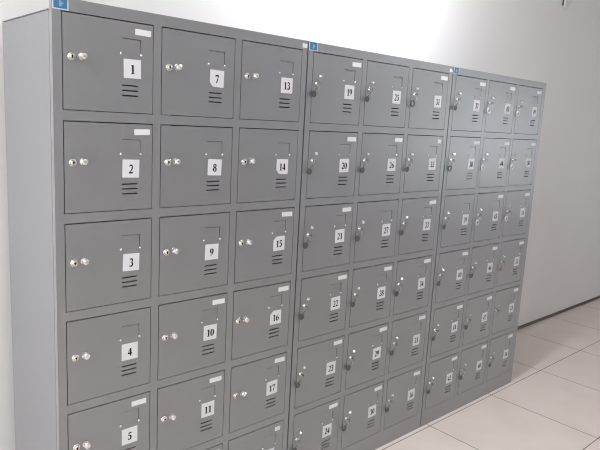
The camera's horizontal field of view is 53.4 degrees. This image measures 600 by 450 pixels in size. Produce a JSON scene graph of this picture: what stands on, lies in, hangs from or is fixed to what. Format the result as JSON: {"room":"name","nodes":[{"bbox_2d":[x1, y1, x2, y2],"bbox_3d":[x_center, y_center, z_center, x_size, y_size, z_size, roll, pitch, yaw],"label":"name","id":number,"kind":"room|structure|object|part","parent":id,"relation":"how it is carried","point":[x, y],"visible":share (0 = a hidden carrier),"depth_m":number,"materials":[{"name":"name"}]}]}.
{"room":"locker room","nodes":[
{"label":"locker room","id":0,"kind":"room"},
{"bbox_2d":[0,0,599,449],"bbox_3d":[0.789,-0.565,3.534,11.800,2.950,0.100,-6,13,-42],"label":"wall","id":1,"kind":"structure","parent":0,"point":[543,41],"depth_m":3.83,"materials":[{"name":"white paint"}]},
{"bbox_2d":[517,296,599,329],"bbox_3d":[3.019,0.654,5.781,5.480,0.022,0.008,-6,13,-42],"label":"baseboard","id":2,"kind":"structure","parent":1,"relation":"attached to","point":[597,297],"depth_m":4.99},
{"bbox_2d":[562,0,571,8],"bbox_3d":[1.928,-1.710,4.247,0.146,0.340,0.020,-6,13,-42],"label":"wall fitting","id":3,"kind":"object","parent":1,"relation":"attached to","point":[565,3],"visible":1,"depth_m":4.24,"materials":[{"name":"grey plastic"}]},
{"bbox_2d":[375,298,599,449],"bbox_3d":[2.438,1.351,1.915,11.800,0.100,5.270,-6,13,-42],"label":"floor","id":4,"kind":"structure","parent":0,"point":[551,400],"depth_m":3.32,"materials":[{"name":"beige tile"}]},
{"bbox_2d":[2,0,307,449],"bbox_3d":[-0.477,0.220,2.095,0.886,1.762,0.431,-6,13,-42],"label":"tall cabinet","id":5,"kind":"object","parent":4,"relation":"on","point":[154,161],"visible":1,"depth_m":1.83,"materials":[{"name":"grey metal"}]},
{"bbox_3d":[-0.447,-0.620,1.966,0.886,0.002,0.390,-6,13,-42],"label":"panel","id":6,"kind":"part","parent":5,"relation":"part of","materials":[{"name":"grey metal"}]},
{"bbox_3d":[-0.819,0.266,1.819,0.004,1.725,0.390,-6,13,-42],"label":"panel","id":7,"kind":"part","parent":5,"relation":"part of","materials":[{"name":"grey metal"}]},
{"bbox_3d":[-0.573,-0.447,1.577,0.021,0.021,0.020,1,8,-43],"label":"pull knob","id":8,"kind":"part","parent":5,"relation":"part of","materials":[{"name":"silver metal"}]},
{"bbox_3d":[-0.588,-0.172,1.624,0.020,0.021,0.021,13,-17,47],"label":"pull knob","id":9,"kind":"part","parent":5,"relation":"part of","materials":[{"name":"silver metal"}]},
{"bbox_3d":[-0.602,0.103,1.671,0.020,0.020,0.020,-6,13,-42],"label":"pull knob","id":10,"kind":"part","parent":5,"relation":"part of","materials":[{"name":"silver metal"}]},
{"bbox_3d":[-0.617,0.378,1.718,0.020,0.021,0.021,13,-22,47],"label":"pull knob","id":11,"kind":"part","parent":5,"relation":"part of","materials":[{"name":"silver metal"}]},
{"bbox_3d":[-0.631,0.652,1.766,0.020,0.021,0.021,13,-23,47],"label":"pull knob","id":12,"kind":"part","parent":5,"relation":"part of","materials":[{"name":"silver metal"}]},
{"bbox_3d":[-0.528,-0.439,1.646,0.258,0.247,0.018,-6,13,-42],"label":"door","id":13,"kind":"part","parent":5,"relation":"part of","materials":[{"name":"grey metal"}]},
{"bbox_3d":[-0.557,0.111,1.740,0.258,0.247,0.018,-6,13,-42],"label":"door","id":14,"kind":"part","parent":5,"relation":"part of","materials":[{"name":"grey metal"}]},
{"bbox_3d":[-0.542,-0.164,1.693,0.258,0.247,0.018,-6,13,-42],"label":"door","id":15,"kind":"part","parent":5,"relation":"part of","materials":[{"name":"grey metal"}]},
{"bbox_3d":[-0.571,0.385,1.788,0.258,0.247,0.018,-6,13,-42],"label":"door","id":16,"kind":"part","parent":5,"relation":"part of","materials":[{"name":"grey metal"}]},
{"bbox_3d":[-0.586,0.660,1.835,0.258,0.247,0.018,-6,13,-42],"label":"door","id":17,"kind":"part","parent":5,"relation":"part of","materials":[{"name":"grey metal"}]},
{"bbox_3d":[-0.417,0.630,1.958,0.020,0.021,0.021,13,-21,47],"label":"pull knob","id":18,"kind":"part","parent":5,"relation":"part of","materials":[{"name":"silver metal"}]},
{"bbox_3d":[-0.403,0.356,1.910,0.020,0.021,0.021,13,-14,47],"label":"pull knob","id":19,"kind":"part","parent":5,"relation":"part of","materials":[{"name":"silver metal"}]},
{"bbox_3d":[-0.388,0.081,1.863,0.020,0.021,0.021,13,-20,47],"label":"pull knob","id":20,"kind":"part","parent":5,"relation":"part of","materials":[{"name":"silver metal"}]},
{"bbox_3d":[-0.374,-0.194,1.816,0.019,0.019,0.020,-6,13,-42],"label":"pull knob","id":21,"kind":"part","parent":5,"relation":"part of","materials":[{"name":"silver metal"}]},
{"bbox_3d":[-0.359,-0.468,1.768,0.020,0.020,0.020,-6,13,-42],"label":"pull knob","id":22,"kind":"part","parent":5,"relation":"part of","materials":[{"name":"silver metal"}]},
{"bbox_3d":[-0.372,0.638,2.027,0.258,0.247,0.018,-6,13,-42],"label":"door","id":23,"kind":"part","parent":5,"relation":"part of","materials":[{"name":"grey metal"}]},
{"bbox_3d":[-0.358,0.364,1.980,0.258,0.247,0.018,-6,13,-42],"label":"door","id":24,"kind":"part","parent":5,"relation":"part of","materials":[{"name":"grey metal"}]},
{"bbox_3d":[-0.343,0.089,1.932,0.258,0.247,0.018,-6,13,-42],"label":"door","id":25,"kind":"part","parent":5,"relation":"part of","materials":[{"name":"grey metal"}]},
{"bbox_3d":[-0.329,-0.186,1.885,0.258,0.247,0.018,-6,13,-42],"label":"door","id":26,"kind":"part","parent":5,"relation":"part of","materials":[{"name":"grey metal"}]},
{"bbox_3d":[-0.314,-0.461,1.838,0.258,0.247,0.018,-6,13,-42],"label":"door","id":27,"kind":"part","parent":5,"relation":"part of","materials":[{"name":"grey metal"}]},
{"bbox_3d":[-0.387,0.913,2.074,0.258,0.247,0.018,-6,13,-42],"label":"door","id":28,"kind":"part","parent":5,"relation":"part of","materials":[{"name":"grey metal"}]},
{"bbox_3d":[-0.203,0.609,2.150,0.021,0.021,0.020,9,3,-43],"label":"pull knob","id":29,"kind":"part","parent":5,"relation":"part of","materials":[{"name":"silver metal"}]},
{"bbox_3d":[-0.189,0.334,2.102,0.019,0.019,0.020,-6,13,-42],"label":"pull knob","id":30,"kind":"part","parent":5,"relation":"part of","materials":[{"name":"silver metal"}]},
{"bbox_3d":[-0.175,0.059,2.055,0.020,0.021,0.021,13,-25,47],"label":"pull knob","id":31,"kind":"part","parent":5,"relation":"part of","materials":[{"name":"silver metal"}]},
{"bbox_3d":[-0.160,-0.215,2.008,0.020,0.020,0.020,-6,13,-42],"label":"pull knob","id":32,"kind":"part","parent":5,"relation":"part of","materials":[{"name":"silver metal"}]},
{"bbox_3d":[-0.173,0.891,2.266,0.258,0.247,0.018,-6,13,-42],"label":"door","id":33,"kind":"part","parent":5,"relation":"part of","materials":[{"name":"grey metal"}]},
{"bbox_3d":[-0.146,-0.490,1.960,0.020,0.020,0.020,-6,13,-42],"label":"pull knob","id":34,"kind":"part","parent":5,"relation":"part of","materials":[{"name":"silver metal"}]},
{"bbox_3d":[-0.158,0.617,2.219,0.258,0.247,0.018,-6,13,-42],"label":"door","id":35,"kind":"part","parent":5,"relation":"part of","materials":[{"name":"grey metal"}]},
{"bbox_3d":[-0.144,0.342,2.172,0.258,0.247,0.018,-6,13,-42],"label":"door","id":36,"kind":"part","parent":5,"relation":"part of","materials":[{"name":"grey metal"}]},
{"bbox_3d":[-0.129,0.067,2.124,0.258,0.247,0.018,-6,13,-42],"label":"door","id":37,"kind":"part","parent":5,"relation":"part of","materials":[{"name":"grey metal"}]},
{"bbox_3d":[-0.115,-0.208,2.077,0.258,0.247,0.018,-6,13,-42],"label":"door","id":38,"kind":"part","parent":5,"relation":"part of","materials":[{"name":"grey metal"}]},
{"bbox_3d":[-0.100,-0.482,2.030,0.258,0.247,0.018,-6,13,-42],"label":"door","id":39,"kind":"part","parent":5,"relation":"part of","materials":[{"name":"grey metal"}]},
{"bbox_2d":[287,41,452,449],"bbox_3d":[0.184,0.152,2.693,0.891,1.762,0.424,-6,13,-42],"label":"tall cabinet","id":40,"kind":"object","parent":4,"relation":"on","point":[342,130],"visible":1,"depth_m":2.49,"materials":[{"name":"grey metal"}]},
{"bbox_2d":[296,374,303,387],"bbox_3d":[0.000,0.612,2.330,0.032,0.057,0.014,-6,13,-42],"label":"key","id":41,"kind":"object","parent":40,"relation":"attached to","point":[297,383],"visible":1,"depth_m":2.33,"materials":[{"name":"silver metal"}]},
{"bbox_2d":[299,305,307,319],"bbox_3d":[0.014,0.337,2.283,0.032,0.057,0.014,-6,13,-42],"label":"key","id":42,"kind":"object","parent":40,"relation":"attached to","point":[301,317],"visible":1,"depth_m":2.29,"materials":[{"name":"silver metal"}]},
{"bbox_2d":[303,234,311,248],"bbox_3d":[0.029,0.062,2.236,0.032,0.057,0.014,-6,13,-42],"label":"key","id":43,"kind":"object","parent":40,"relation":"attached to","point":[305,245],"visible":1,"depth_m":2.24,"materials":[{"name":"silver metal"}]},
{"bbox_2d":[307,159,316,174],"bbox_3d":[0.043,-0.212,2.188,0.032,0.057,0.014,-6,13,-42],"label":"key","id":44,"kind":"object","parent":40,"relation":"attached to","point":[309,171],"visible":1,"depth_m":2.19,"materials":[{"name":"silver metal"}]},
{"bbox_2d":[311,82,320,96],"bbox_3d":[0.058,-0.487,2.141,0.032,0.057,0.014,-6,13,-42],"label":"key","id":45,"kind":"object","parent":40,"relation":"attached to","point":[313,93],"visible":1,"depth_m":2.14,"materials":[{"name":"silver metal"}]},
{"bbox_3d":[0.061,0.867,2.477,0.258,0.247,0.018,-6,13,-42],"label":"door","id":46,"kind":"part","parent":40,"relation":"part of","materials":[{"name":"grey metal"}]},
{"bbox_3d":[0.076,0.593,2.429,0.258,0.247,0.018,-6,13,-42],"label":"door","id":47,"kind":"part","parent":40,"relation":"part of","materials":[{"name":"grey metal"}]},
{"bbox_3d":[0.090,0.318,2.382,0.258,0.247,0.018,-6,13,-42],"label":"door","id":48,"kind":"part","parent":40,"relation":"part of","materials":[{"name":"grey metal"}]},
{"bbox_3d":[0.105,0.043,2.335,0.258,0.247,0.018,-6,13,-42],"label":"door","id":49,"kind":"part","parent":40,"relation":"part of","materials":[{"name":"grey metal"}]},
{"bbox_3d":[0.119,-0.231,2.287,0.258,0.247,0.018,-6,13,-42],"label":"door","id":50,"kind":"part","parent":40,"relation":"part of","materials":[{"name":"grey metal"}]},
{"bbox_3d":[0.134,-0.506,2.240,0.258,0.247,0.018,-6,13,-42],"label":"door","id":51,"kind":"part","parent":40,"relation":"part of","materials":[{"name":"grey metal"}]},
{"bbox_2d":[347,357,354,370],"bbox_3d":[0.213,0.590,2.522,0.032,0.057,0.014,-6,13,-42],"label":"key","id":52,"kind":"object","parent":40,"relation":"attached to","point":[353,358],"visible":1,"depth_m":2.52,"materials":[{"name":"silver metal"}]},
{"bbox_2d":[351,294,358,306],"bbox_3d":[0.228,0.315,2.475,0.032,0.057,0.014,-6,13,-42],"label":"key","id":53,"kind":"object","parent":40,"relation":"attached to","point":[356,299],"visible":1,"depth_m":2.48,"materials":[{"name":"silver metal"}]},
{"bbox_2d":[355,228,363,241],"bbox_3d":[0.242,0.040,2.427,0.032,0.057,0.014,-6,13,-42],"label":"key","id":54,"kind":"object","parent":40,"relation":"attached to","point":[357,239],"visible":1,"depth_m":2.43,"materials":[{"name":"silver metal"}]},
{"bbox_3d":[0.275,0.846,2.668,0.258,0.247,0.018,-6,13,-42],"label":"door","id":55,"kind":"part","parent":40,"relation":"part of","materials":[{"name":"grey metal"}]},
{"bbox_2d":[360,159,368,172],"bbox_3d":[0.257,-0.234,2.380,0.032,0.057,0.014,-6,13,-42],"label":"key","id":56,"kind":"object","parent":40,"relation":"attached to","point":[362,169],"visible":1,"depth_m":2.38,"materials":[{"name":"silver metal"}]},
{"bbox_3d":[0.290,0.571,2.621,0.258,0.247,0.018,-6,13,-42],"label":"door","id":57,"kind":"part","parent":40,"relation":"part of","materials":[{"name":"grey metal"}]},
{"bbox_2d":[365,88,373,101],"bbox_3d":[0.271,-0.509,2.333,0.032,0.057,0.014,-6,13,-42],"label":"key","id":58,"kind":"object","parent":40,"relation":"attached to","point":[367,98],"visible":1,"depth_m":2.34,"materials":[{"name":"silver metal"}]},
{"bbox_3d":[0.304,0.296,2.574,0.258,0.247,0.018,-6,13,-42],"label":"door","id":59,"kind":"part","parent":40,"relation":"part of","materials":[{"name":"grey metal"}]},
{"bbox_3d":[0.319,0.021,2.527,0.258,0.247,0.018,-6,13,-42],"label":"door","id":60,"kind":"part","parent":40,"relation":"part of","materials":[{"name":"grey metal"}]},
{"bbox_3d":[0.333,-0.253,2.479,0.258,0.247,0.018,-6,13,-42],"label":"door","id":61,"kind":"part","parent":40,"relation":"part of","materials":[{"name":"grey metal"}]},
{"bbox_3d":[0.348,-0.528,2.432,0.258,0.247,0.018,-6,13,-42],"label":"door","id":62,"kind":"part","parent":40,"relation":"part of","materials":[{"name":"grey metal"}]},
{"bbox_3d":[0.489,0.824,2.860,0.258,0.247,0.018,-6,13,-42],"label":"door","id":63,"kind":"part","parent":40,"relation":"part of","materials":[{"name":"grey metal"}]},
{"bbox_3d":[0.503,0.549,2.813,0.258,0.247,0.018,-6,13,-42],"label":"door","id":64,"kind":"part","parent":40,"relation":"part of","materials":[{"name":"grey metal"}]},
{"bbox_2d":[405,159,412,171],"bbox_3d":[0.470,-0.256,2.572,0.032,0.057,0.014,-6,13,-42],"label":"key","id":65,"kind":"object","parent":40,"relation":"attached to","point":[411,160],"visible":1,"depth_m":2.58,"materials":[{"name":"silver metal"}]},
{"bbox_3d":[0.518,0.274,2.766,0.258,0.247,0.018,-6,13,-42],"label":"door","id":66,"kind":"part","parent":40,"relation":"part of","materials":[{"name":"grey metal"}]},
{"bbox_2d":[410,93,418,106],"bbox_3d":[0.484,-0.529,2.525,0.034,0.060,0.015,-6,13,-42],"label":"key","id":67,"kind":"object","parent":40,"relation":"attached to","point":[417,94],"visible":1,"depth_m":2.53,"materials":[{"name":"silver metal"}]},
{"bbox_3d":[0.532,0.000,2.719,0.258,0.247,0.018,-6,13,-42],"label":"door","id":68,"kind":"part","parent":40,"relation":"part of","materials":[{"name":"grey metal"}]},
{"bbox_3d":[0.547,-0.275,2.671,0.258,0.247,0.018,-6,13,-42],"label":"door","id":69,"kind":"part","parent":40,"relation":"part of","materials":[{"name":"grey metal"}]},
{"bbox_3d":[0.561,-0.550,2.624,0.258,0.247,0.018,-6,13,-42],"label":"door","id":70,"kind":"part","parent":40,"relation":"part of","materials":[{"name":"grey metal"}]},
{"bbox_2d":[420,67,546,426],"bbox_3d":[0.852,0.084,3.294,0.900,1.762,0.424,-6,13,-42],"label":"tall cabinet","id":71,"kind":"object","parent":4,"relation":"on","point":[474,136],"visible":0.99,"depth_m":3.10,"materials":[{"name":"grey metal"}]},
{"bbox_3d":[0.727,0.799,3.074,0.258,0.247,0.018,-6,13,-42],"label":"door","id":72,"kind":"part","parent":71,"relation":"part of","materials":[{"name":"grey metal"}]},
{"bbox_3d":[0.741,0.525,3.026,0.258,0.247,0.018,-6,13,-42],"label":"door","id":73,"kind":"part","parent":71,"relation":"part of","materials":[{"name":"grey metal"}]},
{"bbox_3d":[0.756,0.250,2.979,0.258,0.247,0.018,-6,13,-42],"label":"door","id":74,"kind":"part","parent":71,"relation":"part of","materials":[{"name":"grey metal"}]},
{"bbox_2d":[454,98,460,109],"bbox_3d":[0.723,-0.555,2.738,0.032,0.057,0.014,-6,13,-42],"label":"key","id":75,"kind":"object","parent":71,"relation":"attached to","point":[459,99],"visible":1,"depth_m":2.74,"materials":[{"name":"silver metal"}]},
{"bbox_3d":[0.770,-0.025,2.932,0.258,0.247,0.018,-6,13,-42],"label":"door","id":76,"kind":"part","parent":71,"relation":"part of","materials":[{"name":"grey metal"}]},
{"bbox_3d":[0.784,-0.299,2.885,0.258,0.247,0.018,-6,13,-42],"label":"door","id":77,"kind":"part","parent":71,"relation":"part of","materials":[{"name":"grey metal"}]},
{"bbox_3d":[0.799,-0.574,2.837,0.258,0.247,0.018,-6,13,-42],"label":"door","id":78,"kind":"part","parent":71,"relation":"part of","materials":[{"name":"grey metal"}]},
{"bbox_3d":[0.940,0.778,3.266,0.258,0.247,0.018,-6,13,-42],"label":"door","id":79,"kind":"part","parent":71,"relation":"part of","materials":[{"name":"grey metal"}]},
{"bbox_3d":[0.955,0.503,3.218,0.258,0.247,0.018,-6,13,-42],"label":"door","id":80,"kind":"part","parent":71,"relation":"part of","materials":[{"name":"grey metal"}]},
{"bbox_3d":[0.969,0.228,3.171,0.258,0.247,0.018,-6,13,-42],"label":"door","id":81,"kind":"part","parent":71,"relation":"part of","materials":[{"name":"grey metal"}]},
{"bbox_3d":[0.984,-0.046,3.124,0.258,0.247,0.018,-6,13,-42],"label":"door","id":82,"kind":"part","parent":71,"relation":"part of","materials":[{"name":"grey metal"}]},
{"bbox_3d":[0.998,-0.321,3.076,0.258,0.247,0.018,-6,13,-42],"label":"door","id":83,"kind":"part","parent":71,"relation":"part of","materials":[{"name":"grey metal"}]},
{"bbox_3d":[1.154,0.756,3.458,0.258,0.247,0.018,-6,13,-42],"label":"door","id":84,"kind":"part","parent":71,"relation":"part of","materials":[{"name":"grey metal"}]},
{"bbox_3d":[1.013,-0.596,3.029,0.258,0.247,0.018,-6,13,-42],"label":"door","id":85,"kind":"part","parent":71,"relation":"part of","materials":[{"name":"grey metal"}]},
{"bbox_3d":[1.169,0.481,3.410,0.258,0.247,0.018,-6,13,-42],"label":"door","id":86,"kind":"part","parent":71,"relation":"part of","materials":[{"name":"grey metal"}]},
{"bbox_3d":[1.183,0.207,3.363,0.258,0.247,0.018,-6,13,-42],"label":"door","id":87,"kind":"part","parent":71,"relation":"part of","materials":[{"name":"grey metal"}]},
{"bbox_3d":[1.198,-0.068,3.316,0.258,0.247,0.018,-6,13,-42],"label":"door","id":88,"kind":"part","parent":71,"relation":"part of","materials":[{"name":"grey metal"}]},
{"bbox_3d":[1.212,-0.343,3.268,0.258,0.247,0.018,-6,13,-42],"label":"door","id":89,"kind":"part","parent":71,"relation":"part of","materials":[{"name":"grey metal"}]},
{"bbox_3d":[1.226,-0.617,3.221,0.258,0.247,0.018,-6,13,-42],"label":"door","id":90,"kind":"part","parent":71,"relation":"part of","materials":[{"name":"grey metal"}]}
]}

